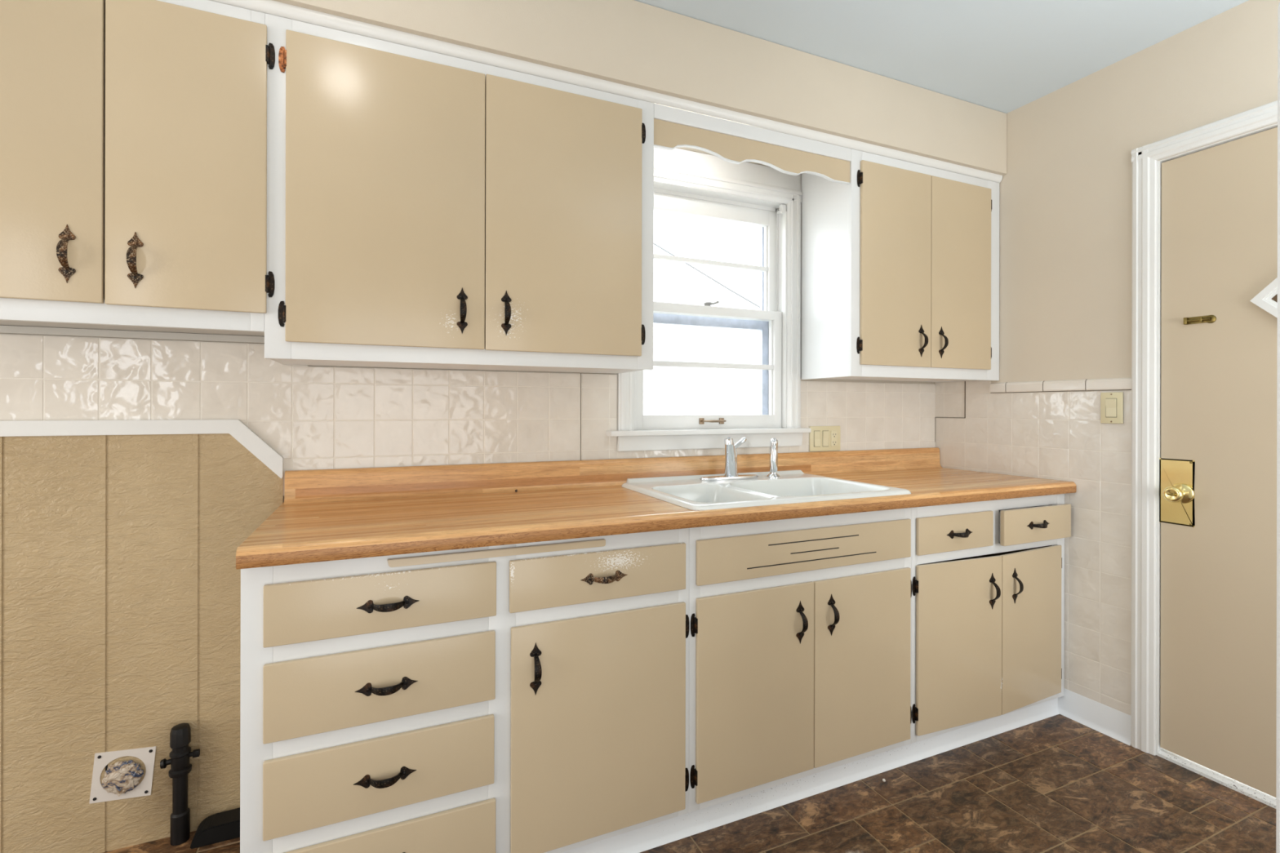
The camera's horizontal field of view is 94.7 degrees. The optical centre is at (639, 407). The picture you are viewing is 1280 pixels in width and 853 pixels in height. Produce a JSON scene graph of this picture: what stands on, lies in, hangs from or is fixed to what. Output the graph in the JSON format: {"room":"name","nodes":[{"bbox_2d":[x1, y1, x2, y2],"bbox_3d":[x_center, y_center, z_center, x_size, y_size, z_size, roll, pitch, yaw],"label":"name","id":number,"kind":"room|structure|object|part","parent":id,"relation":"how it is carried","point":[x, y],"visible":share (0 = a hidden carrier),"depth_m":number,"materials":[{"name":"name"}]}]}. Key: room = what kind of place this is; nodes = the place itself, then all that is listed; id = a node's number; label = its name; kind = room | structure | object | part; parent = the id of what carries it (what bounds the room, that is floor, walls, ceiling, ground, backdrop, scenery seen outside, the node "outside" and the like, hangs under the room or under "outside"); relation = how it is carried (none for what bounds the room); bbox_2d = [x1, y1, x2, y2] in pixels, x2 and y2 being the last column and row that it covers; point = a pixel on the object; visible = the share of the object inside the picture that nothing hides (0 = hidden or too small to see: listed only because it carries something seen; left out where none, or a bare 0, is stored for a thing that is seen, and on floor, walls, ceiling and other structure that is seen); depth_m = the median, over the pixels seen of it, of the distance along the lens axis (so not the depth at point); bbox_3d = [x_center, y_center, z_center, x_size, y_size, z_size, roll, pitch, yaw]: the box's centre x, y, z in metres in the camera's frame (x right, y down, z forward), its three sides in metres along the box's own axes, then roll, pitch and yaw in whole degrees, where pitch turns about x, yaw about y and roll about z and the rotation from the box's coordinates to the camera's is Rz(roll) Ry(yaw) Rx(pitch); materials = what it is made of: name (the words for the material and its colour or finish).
{"room":"kitchen","nodes":[
{"label":"kitchen","id":0,"kind":"room"},
{"bbox_2d":[0,147,935,852],"bbox_3d":[-0.918,-0.033,1.900,5.350,2.453,0.173,0,0,-24],"label":"wall","id":1,"kind":"structure","parent":0,"point":[120,580],"depth_m":1.63,"materials":[{"name":"beige tile"}]},
{"bbox_2d":[88,746,155,804],"bbox_3d":[-1.395,0.993,1.590,0.142,0.142,0.021,0,0,-24],"label":"air vent","id":2,"kind":"object","parent":1,"relation":"in","point":[120,780],"visible":1,"depth_m":1.59,"materials":[{"name":"beige paint"}]},
{"bbox_2d":[0,0,275,343],"bbox_3d":[-1.424,-0.593,1.387,1.010,0.811,0.356,0,0,-24],"label":"upper cabinet","id":3,"kind":"object","parent":1,"relation":"attached to","point":[133,153],"visible":0.99,"depth_m":1.35,"materials":[{"name":"white paint"}]},
{"bbox_3d":[-1.489,-0.587,1.201,0.620,0.706,0.012,0,0,-24],"label":"door","id":4,"kind":"part","parent":3,"relation":"part of","materials":[{"name":"beige paint"}]},
{"bbox_3d":[-1.253,-0.337,1.284,0.029,0.129,0.028,0,0,-24],"label":"handle","id":5,"kind":"part","parent":3,"relation":"part of","materials":[{"name":"metal"}]},
{"bbox_3d":[-1.144,-0.335,1.332,0.029,0.129,0.028,0,0,-24],"label":"handle","id":6,"kind":"part","parent":3,"relation":"part of","materials":[{"name":"metal"}]},
{"bbox_3d":[-1.060,-0.585,1.390,0.310,0.708,0.012,0,0,-24],"label":"door","id":7,"kind":"part","parent":3,"relation":"part of","materials":[{"name":"beige paint"}]},
{"bbox_2d":[0,419,283,478],"bbox_3d":[-1.667,0.122,1.474,1.338,0.174,0.016,0,0,-24],"label":"trim","id":8,"kind":"structure","parent":1,"relation":"attached to","point":[236,428],"depth_m":1.61,"materials":[{"name":"white paint"}]},
{"bbox_2d":[264,13,653,373],"bbox_3d":[-0.497,-0.558,1.795,1.059,0.876,0.356,0,0,-24],"label":"upper cabinet","id":9,"kind":"object","parent":1,"relation":"attached to","point":[412,223],"visible":1,"depth_m":1.62,"materials":[{"name":"white paint"}]},
{"bbox_3d":[-0.660,-0.550,1.566,0.485,0.775,0.012,0,0,-24],"label":"door","id":10,"kind":"part","parent":9,"relation":"part of","materials":[{"name":"beige paint"}]},
{"bbox_3d":[-0.487,-0.267,1.621,0.029,0.129,0.028,0,0,-24],"label":"handle","id":11,"kind":"part","parent":9,"relation":"part of","materials":[{"name":"black metal"}]},
{"bbox_3d":[-0.376,-0.269,1.670,0.029,0.129,0.028,0,0,-24],"label":"handle","id":12,"kind":"part","parent":9,"relation":"part of","materials":[{"name":"black metal"}]},
{"bbox_3d":[-0.216,-0.550,1.762,0.481,0.778,0.012,0,0,-24],"label":"door","id":13,"kind":"part","parent":9,"relation":"part of","materials":[{"name":"beige paint"}]},
{"bbox_2d":[0,334,935,470],"bbox_3d":[-0.421,0.042,2.028,4.027,0.450,0.001,0,0,-24],"label":"tile backsplash","id":14,"kind":"structure","parent":1,"relation":"attached to","point":[20,356],"depth_m":1.84,"materials":[{"name":"beige tile"}]},
{"bbox_2d":[284,447,942,504],"bbox_3d":[0.194,0.238,2.272,2.698,0.093,0.041,0,0,-24],"label":"backsplash","id":15,"kind":"structure","parent":1,"relation":"attached to","point":[314,486],"depth_m":2.04,"materials":[{"name":"brown wood"}]},
{"bbox_2d":[606,147,811,451],"bbox_3d":[0.265,-0.417,2.393,0.897,1.160,0.221,0,0,-24],"label":"window","id":16,"kind":"structure","parent":1,"relation":"in","point":[688,183],"depth_m":2.42,"materials":[{"name":"white paint"}]},
{"bbox_3d":[0.293,0.097,2.325,0.897,0.019,0.072,0,0,-24],"label":"sill","id":17,"kind":"part","parent":16,"relation":"part of","materials":[{"name":"white paint"}]},
{"bbox_3d":[0.282,-0.158,2.376,0.696,0.492,0.033,0,0,-24],"label":"sash","id":18,"kind":"part","parent":16,"relation":"part of","materials":[{"name":"white paint"}]},
{"bbox_3d":[0.244,-0.384,2.463,0.694,0.942,0.018,0,0,-24],"label":"storm frame","id":19,"kind":"part","parent":16,"relation":"part of","materials":[{"name":"metal"}]},
{"bbox_3d":[0.267,-0.606,2.413,0.696,0.468,0.033,0,0,-24],"label":"sash","id":20,"kind":"part","parent":16,"relation":"part of","materials":[{"name":"white paint"}]},
{"bbox_3d":[0.303,-0.959,2.348,0.842,0.076,0.010,0,0,-24],"label":"head panel","id":21,"kind":"part","parent":16,"relation":"part of","materials":[{"name":"white paint"}]},
{"bbox_2d":[808,426,839,451],"bbox_3d":[0.805,0.136,2.561,0.168,0.108,0.012,0,0,-24],"label":"outlet","id":22,"kind":"object","parent":1,"relation":"attached to","point":[821,438],"visible":1,"depth_m":2.56,"materials":[{"name":"beige plastic"}]},
{"bbox_2d":[831,431,837,446],"bbox_3d":[0.848,0.137,2.578,0.034,0.068,0.004,0,0,-24],"label":"receptacle","id":23,"kind":"object","parent":22,"relation":"attached to","point":[833,433],"depth_m":2.58,"materials":[{"name":"beige plastic"}]},
{"bbox_2d":[801,146,999,382],"bbox_3d":[1.116,-0.555,2.505,0.830,0.879,0.356,0,0,-24],"label":"upper cabinet","id":24,"kind":"object","parent":1,"relation":"attached to","point":[900,260],"visible":1,"depth_m":2.35,"materials":[{"name":"white paint"}]},
{"bbox_2d":[653,102,851,184],"bbox_3d":[0.402,-0.903,2.085,0.817,0.134,0.084,0,0,-24],"label":"window valance","id":25,"kind":"object","parent":24,"relation":"attached to","point":[732,142],"visible":0.97,"depth_m":2.03,"materials":[{"name":"beige paint"}]},
{"bbox_3d":[1.000,-0.545,2.297,0.363,0.770,0.012,0,0,-24],"label":"door","id":26,"kind":"part","parent":24,"relation":"part of","materials":[{"name":"beige paint"}]},
{"bbox_3d":[1.122,-0.263,2.329,0.029,0.129,0.028,0,0,-24],"label":"handle","id":27,"kind":"part","parent":24,"relation":"part of","materials":[{"name":"black metal"}]},
{"bbox_3d":[1.224,-0.262,2.374,0.029,0.129,0.028,0,0,-24],"label":"handle","id":28,"kind":"part","parent":24,"relation":"part of","materials":[{"name":"black metal"}]},
{"bbox_3d":[1.329,-0.544,2.442,0.354,0.770,0.012,0,0,-24],"label":"door","id":29,"kind":"part","parent":24,"relation":"part of","materials":[{"name":"beige paint"}]},
{"bbox_2d":[104,0,1006,180],"bbox_3d":[-0.813,-1.129,1.662,5.046,0.258,0.352,0,0,-24],"label":"wall","id":30,"kind":"structure","parent":0,"point":[633,43],"depth_m":1.91,"materials":[{"name":"beige paint"}]},
{"bbox_2d":[210,0,1002,182],"bbox_3d":[-0.136,-0.985,1.796,3.694,0.027,0.014,0,0,-24],"label":"trim","id":31,"kind":"structure","parent":30,"relation":"attached to","point":[268,6],"depth_m":1.76,"materials":[{"name":"white paint"}]},
{"bbox_2d":[103,714,1275,852],"bbox_3d":[-0.269,1.234,0.605,5.500,0.080,2.770,0,0,-24],"label":"floor","id":32,"kind":"structure","parent":0,"point":[1056,784],"depth_m":1.76,"materials":[{"name":"brown tile"}]},
{"bbox_2d":[160,723,199,845],"bbox_3d":[-1.265,1.033,1.624,0.087,0.316,0.051,0,0,-24],"label":"gas pipe","id":33,"kind":"object","parent":32,"relation":"on","point":[180,734],"visible":1,"depth_m":1.61,"materials":[{"name":"black metal"}]},
{"bbox_3d":[-1.237,0.961,1.636,0.026,0.018,0.012,0,0,-24],"label":"valve stem","id":34,"kind":"part","parent":33,"relation":"part of","materials":[{"name":"black metal"}]},
{"bbox_2d":[190,808,239,848],"bbox_3d":[-1.132,1.168,1.658,0.203,0.050,0.065,0,0,-24],"label":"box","id":35,"kind":"object","parent":32,"relation":"on","point":[223,826],"visible":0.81,"depth_m":1.62,"materials":[{"name":"black plastic"}]},
{"bbox_2d":[240,528,689,852],"bbox_3d":[-0.452,0.759,1.670,1.045,0.870,0.624,0,0,-24],"label":"base cabinet","id":36,"kind":"object","parent":32,"relation":"on","point":[533,697],"visible":0.97,"depth_m":1.38,"materials":[{"name":"white paint"}]},
{"bbox_3d":[-0.565,0.816,1.317,0.471,0.162,0.012,0,0,-24],"label":"drawer","id":37,"kind":"part","parent":36,"relation":"part of","materials":[{"name":"beige paint"}]},
{"bbox_3d":[-0.564,0.616,1.317,0.473,0.162,0.012,0,0,-24],"label":"drawer","id":38,"kind":"part","parent":36,"relation":"part of","materials":[{"name":"beige paint"}]},
{"bbox_3d":[-0.562,0.434,1.317,0.475,0.128,0.012,0,0,-24],"label":"drawer","id":39,"kind":"part","parent":36,"relation":"part of","materials":[{"name":"beige paint"}]},
{"bbox_3d":[-0.559,0.821,1.297,0.129,0.029,0.028,0,0,-24],"label":"handle","id":40,"kind":"part","parent":36,"relation":"part of","materials":[{"name":"black metal"}]},
{"bbox_3d":[-0.557,0.620,1.298,0.129,0.029,0.028,0,0,-24],"label":"handle","id":41,"kind":"part","parent":36,"relation":"part of","materials":[{"name":"black metal"}]},
{"bbox_3d":[-0.554,0.438,1.299,0.129,0.029,0.028,0,0,-24],"label":"handle","id":42,"kind":"part","parent":36,"relation":"part of","materials":[{"name":"black metal"}]},
{"bbox_3d":[-0.563,1.017,1.317,0.475,0.158,0.012,0,0,-24],"label":"drawer","id":43,"kind":"part","parent":36,"relation":"part of","materials":[{"name":"beige paint"}]},
{"bbox_3d":[-0.250,0.641,1.433,0.029,0.129,0.028,0,0,-24],"label":"handle","id":44,"kind":"part","parent":36,"relation":"part of","materials":[{"name":"black metal"}]},
{"bbox_3d":[-0.096,0.435,1.523,0.480,0.126,0.012,0,0,-24],"label":"drawer","id":45,"kind":"part","parent":36,"relation":"part of","materials":[{"name":"beige paint"}]},
{"bbox_3d":[-0.095,0.818,1.523,0.476,0.566,0.012,0,0,-24],"label":"door","id":46,"kind":"part","parent":36,"relation":"part of","materials":[{"name":"beige paint"}]},
{"bbox_3d":[-0.086,0.438,1.505,0.129,0.029,0.028,0,0,-24],"label":"handle","id":47,"kind":"part","parent":36,"relation":"part of","materials":[{"name":"metal"}]},
{"bbox_2d":[235,447,1075,569],"bbox_3d":[0.309,0.258,2.003,2.704,0.134,0.626,0,0,-24],"label":"countertop","id":48,"kind":"structure","parent":36,"relation":"on","point":[324,515],"depth_m":1.78,"materials":[{"name":"brown wood"}]},
{"bbox_2d":[622,470,911,510],"bbox_3d":[0.416,0.340,2.034,0.827,0.164,0.560,0,0,-24],"label":"sink","id":49,"kind":"object","parent":48,"relation":"in","point":[689,492],"visible":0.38,"depth_m":2.07,"materials":[{"name":"white ceramic"}]},
{"bbox_2d":[699,437,758,481],"bbox_3d":[0.326,0.188,2.198,0.151,0.166,0.258,0,0,34],"label":"faucet","id":50,"kind":"object","parent":49,"relation":"on","point":[731,473],"visible":1,"depth_m":2.17,"materials":[{"name":"silver metal"}]},
{"bbox_3d":[0.336,0.265,2.214,0.254,0.012,0.060,0,0,-24],"label":"plate","id":51,"kind":"part","parent":50,"relation":"part of","materials":[{"name":"silver metal"}]},
{"bbox_3d":[0.324,0.187,2.155,0.049,0.163,0.180,0,0,14],"label":"spout","id":52,"kind":"part","parent":50,"relation":"part of","materials":[{"name":"silver metal"}]},
{"bbox_3d":[0.371,0.142,2.253,0.072,0.053,0.035,0,0,-24],"label":"lever handle","id":53,"kind":"part","parent":50,"relation":"part of","materials":[{"name":"silver metal"}]},
{"bbox_2d":[766,437,780,477],"bbox_3d":[0.519,0.195,2.291,0.052,0.153,0.052,0,0,-24],"label":"sprayer","id":54,"kind":"object","parent":49,"relation":"on","point":[773,453],"visible":1,"depth_m":2.28,"materials":[{"name":"silver metal"}]},
{"bbox_2d":[688,507,911,813],"bbox_3d":[0.413,0.761,2.050,0.844,0.870,0.624,0,0,-24],"label":"base cabinet","id":55,"kind":"object","parent":32,"relation":"on","point":[800,629],"visible":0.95,"depth_m":1.76,"materials":[{"name":"white paint"}]},
{"bbox_3d":[0.342,0.815,1.716,0.405,0.567,0.012,0,0,-24],"label":"door","id":56,"kind":"part","parent":55,"relation":"part of","materials":[{"name":"beige paint"}]},
{"bbox_3d":[0.486,0.645,1.757,0.029,0.129,0.028,0,0,-24],"label":"handle","id":57,"kind":"part","parent":55,"relation":"part of","materials":[{"name":"black metal"}]},
{"bbox_2d":[561,697,1059,852],"bbox_3d":[0.411,1.159,1.773,2.706,0.075,0.018,0,0,-24],"label":"toe kick","id":58,"kind":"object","parent":55,"relation":"attached to","point":[655,835],"depth_m":1.82,"materials":[{"name":"white wood"}]},
{"bbox_3d":[0.595,0.640,1.805,0.029,0.129,0.028,0,0,-24],"label":"handle","id":59,"kind":"part","parent":55,"relation":"part of","materials":[{"name":"black metal"}]},
{"bbox_3d":[0.712,0.816,1.879,0.400,0.567,0.012,0,0,-24],"label":"door","id":60,"kind":"part","parent":55,"relation":"part of","materials":[{"name":"beige paint"}]},
{"bbox_2d":[911,493,1071,743],"bbox_3d":[1.178,0.763,2.375,0.817,0.870,0.646,0,0,-24],"label":"base cabinet","id":61,"kind":"object","parent":32,"relation":"on","point":[988,577],"visible":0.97,"depth_m":2.08,"materials":[{"name":"white paint"}]},
{"bbox_3d":[1.097,0.434,2.048,0.370,0.125,0.012,0,0,-24],"label":"drawer","id":62,"kind":"part","parent":61,"relation":"part of","materials":[{"name":"beige paint"}]},
{"bbox_3d":[1.108,0.815,2.042,0.388,0.568,0.012,0,0,-21],"label":"door","id":63,"kind":"part","parent":61,"relation":"part of","materials":[{"name":"beige paint"}]},
{"bbox_3d":[1.113,0.438,2.033,0.129,0.029,0.028,0,0,-24],"label":"handle","id":64,"kind":"part","parent":61,"relation":"part of","materials":[{"name":"black metal"}]},
{"bbox_3d":[1.250,0.650,2.074,0.029,0.129,0.028,0,0,-21],"label":"handle","id":65,"kind":"part","parent":61,"relation":"part of","materials":[{"name":"black metal"}]},
{"bbox_3d":[1.363,0.647,2.125,0.029,0.129,0.028,0,0,-27],"label":"handle","id":66,"kind":"part","parent":61,"relation":"part of","materials":[{"name":"black metal"}]},
{"bbox_3d":[1.457,0.816,2.195,0.372,0.568,0.012,0,0,-27],"label":"door","id":67,"kind":"part","parent":61,"relation":"part of","materials":[{"name":"beige paint"}]},
{"bbox_3d":[1.474,0.435,2.191,0.384,0.126,0.017,0,0,-24],"label":"drawer","id":68,"kind":"part","parent":61,"relation":"part of","materials":[{"name":"beige paint"}]},
{"bbox_3d":[1.477,0.434,2.168,0.129,0.029,0.028,0,0,-24],"label":"handle","id":69,"kind":"part","parent":61,"relation":"part of","materials":[{"name":"black metal"}]},
{"bbox_2d":[1157,748,1275,808],"bbox_3d":[1.979,1.189,1.696,0.100,0.018,0.768,0,0,-24],"label":"threshold","id":70,"kind":"object","parent":32,"relation":"on","point":[1267,799],"visible":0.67,"depth_m":1.89,"materials":[{"name":"white paint"}]},
{"bbox_2d":[1275,2,1279,852],"bbox_3d":[1.247,0.346,0.570,0.722,1.702,0.735,0,0,-24],"label":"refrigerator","id":71,"kind":"object","parent":32,"relation":"on","point":[1277,753],"visible":1,"depth_m":0.73,"materials":[{"name":"white metal"}]},
{"bbox_2d":[635,0,1248,113],"bbox_3d":[-0.294,-1.309,0.673,5.500,0.100,2.920,0,0,-24],"label":"ceiling","id":72,"kind":"structure","parent":0,"point":[1002,55],"depth_m":1.98,"materials":[{"name":"paint"}]},
{"bbox_2d":[934,0,1279,724],"bbox_3d":[2.035,-0.027,1.611,0.150,2.453,2.758,0,0,-24],"label":"wall","id":73,"kind":"structure","parent":0,"point":[1065,190],"depth_m":2.23,"materials":[{"name":"beige paint"}]},
{"bbox_2d":[1057,688,1130,745],"bbox_3d":[1.691,1.148,2.205,0.016,0.101,0.250,0,0,-24],"label":"baseboard","id":74,"kind":"structure","parent":73,"relation":"attached to","point":[1112,722],"depth_m":2.20,"materials":[{"name":"white wood"}]},
{"bbox_2d":[1100,391,1123,423],"bbox_3d":[1.716,0.003,2.148,0.012,0.114,0.071,0,0,-24],"label":"light switch","id":75,"kind":"object","parent":73,"relation":"attached to","point":[1111,403],"visible":1,"depth_m":2.15,"materials":[{"name":"beige plastic"}]},
{"bbox_2d":[1130,100,1277,755],"bbox_3d":[1.991,0.144,1.700,0.158,2.108,0.914,0,0,-24],"label":"door frame","id":76,"kind":"structure","parent":73,"relation":"attached to","point":[1146,274],"depth_m":2.04,"materials":[{"name":"white paint"}]},
{"bbox_2d":[1159,127,1277,797],"bbox_3d":[1.927,0.165,1.675,0.114,2.010,0.768,0,0,-24],"label":"door","id":77,"kind":"structure","parent":73,"relation":"in","point":[1218,460],"depth_m":1.88,"materials":[{"name":"beige paint"}]},
{"bbox_3d":[1.808,0.285,1.988,0.001,0.223,0.098,0,0,-24],"label":"knob plate","id":78,"kind":"part","parent":77,"relation":"part of","materials":[{"name":"gold metal"}]},
{"bbox_3d":[1.783,0.288,1.959,0.068,0.066,0.066,0,0,-24],"label":"knob","id":79,"kind":"part","parent":77,"relation":"part of","materials":[{"name":"gold metal"}]},
{"bbox_3d":[1.939,-0.326,1.677,0.014,0.300,0.300,0,0,-24],"label":"diamond frame","id":80,"kind":"part","parent":77,"relation":"part of","materials":[{"name":"white paint"}]},
{"bbox_3d":[1.944,-0.326,1.679,0.001,0.216,0.216,0,0,-24],"label":"diamond pane","id":81,"kind":"part","parent":77,"relation":"part of","materials":[{"name":"brown"}]},
{"label":"outside","id":82,"kind":"structure","parent":0,"visible":0},
{"bbox_3d":[-1.930,1.741,9.341,28.000,0.100,13.400,0,0,-24],"label":"ground","id":83,"kind":"structure","parent":82,"visible":0},
{"bbox_2d":[643,275,759,415],"bbox_3d":[-0.686,-0.206,9.005,12.400,3.800,5.015,0,0,-24],"label":"house","id":84,"kind":"structure","parent":83,"relation":"on","point":[667,390],"depth_m":7.03,"materials":[{"name":"white"}]},
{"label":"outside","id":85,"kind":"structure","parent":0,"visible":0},
{"bbox_2d":[653,243,759,307],"bbox_3d":[0.449,-1.389,5.687,3.004,1.280,0.012,0,0,-24],"label":"utility wire","id":86,"kind":"object","parent":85,"point":[654,243],"visible":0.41,"depth_m":5.79,"materials":[{"name":"grey"}]}
]}

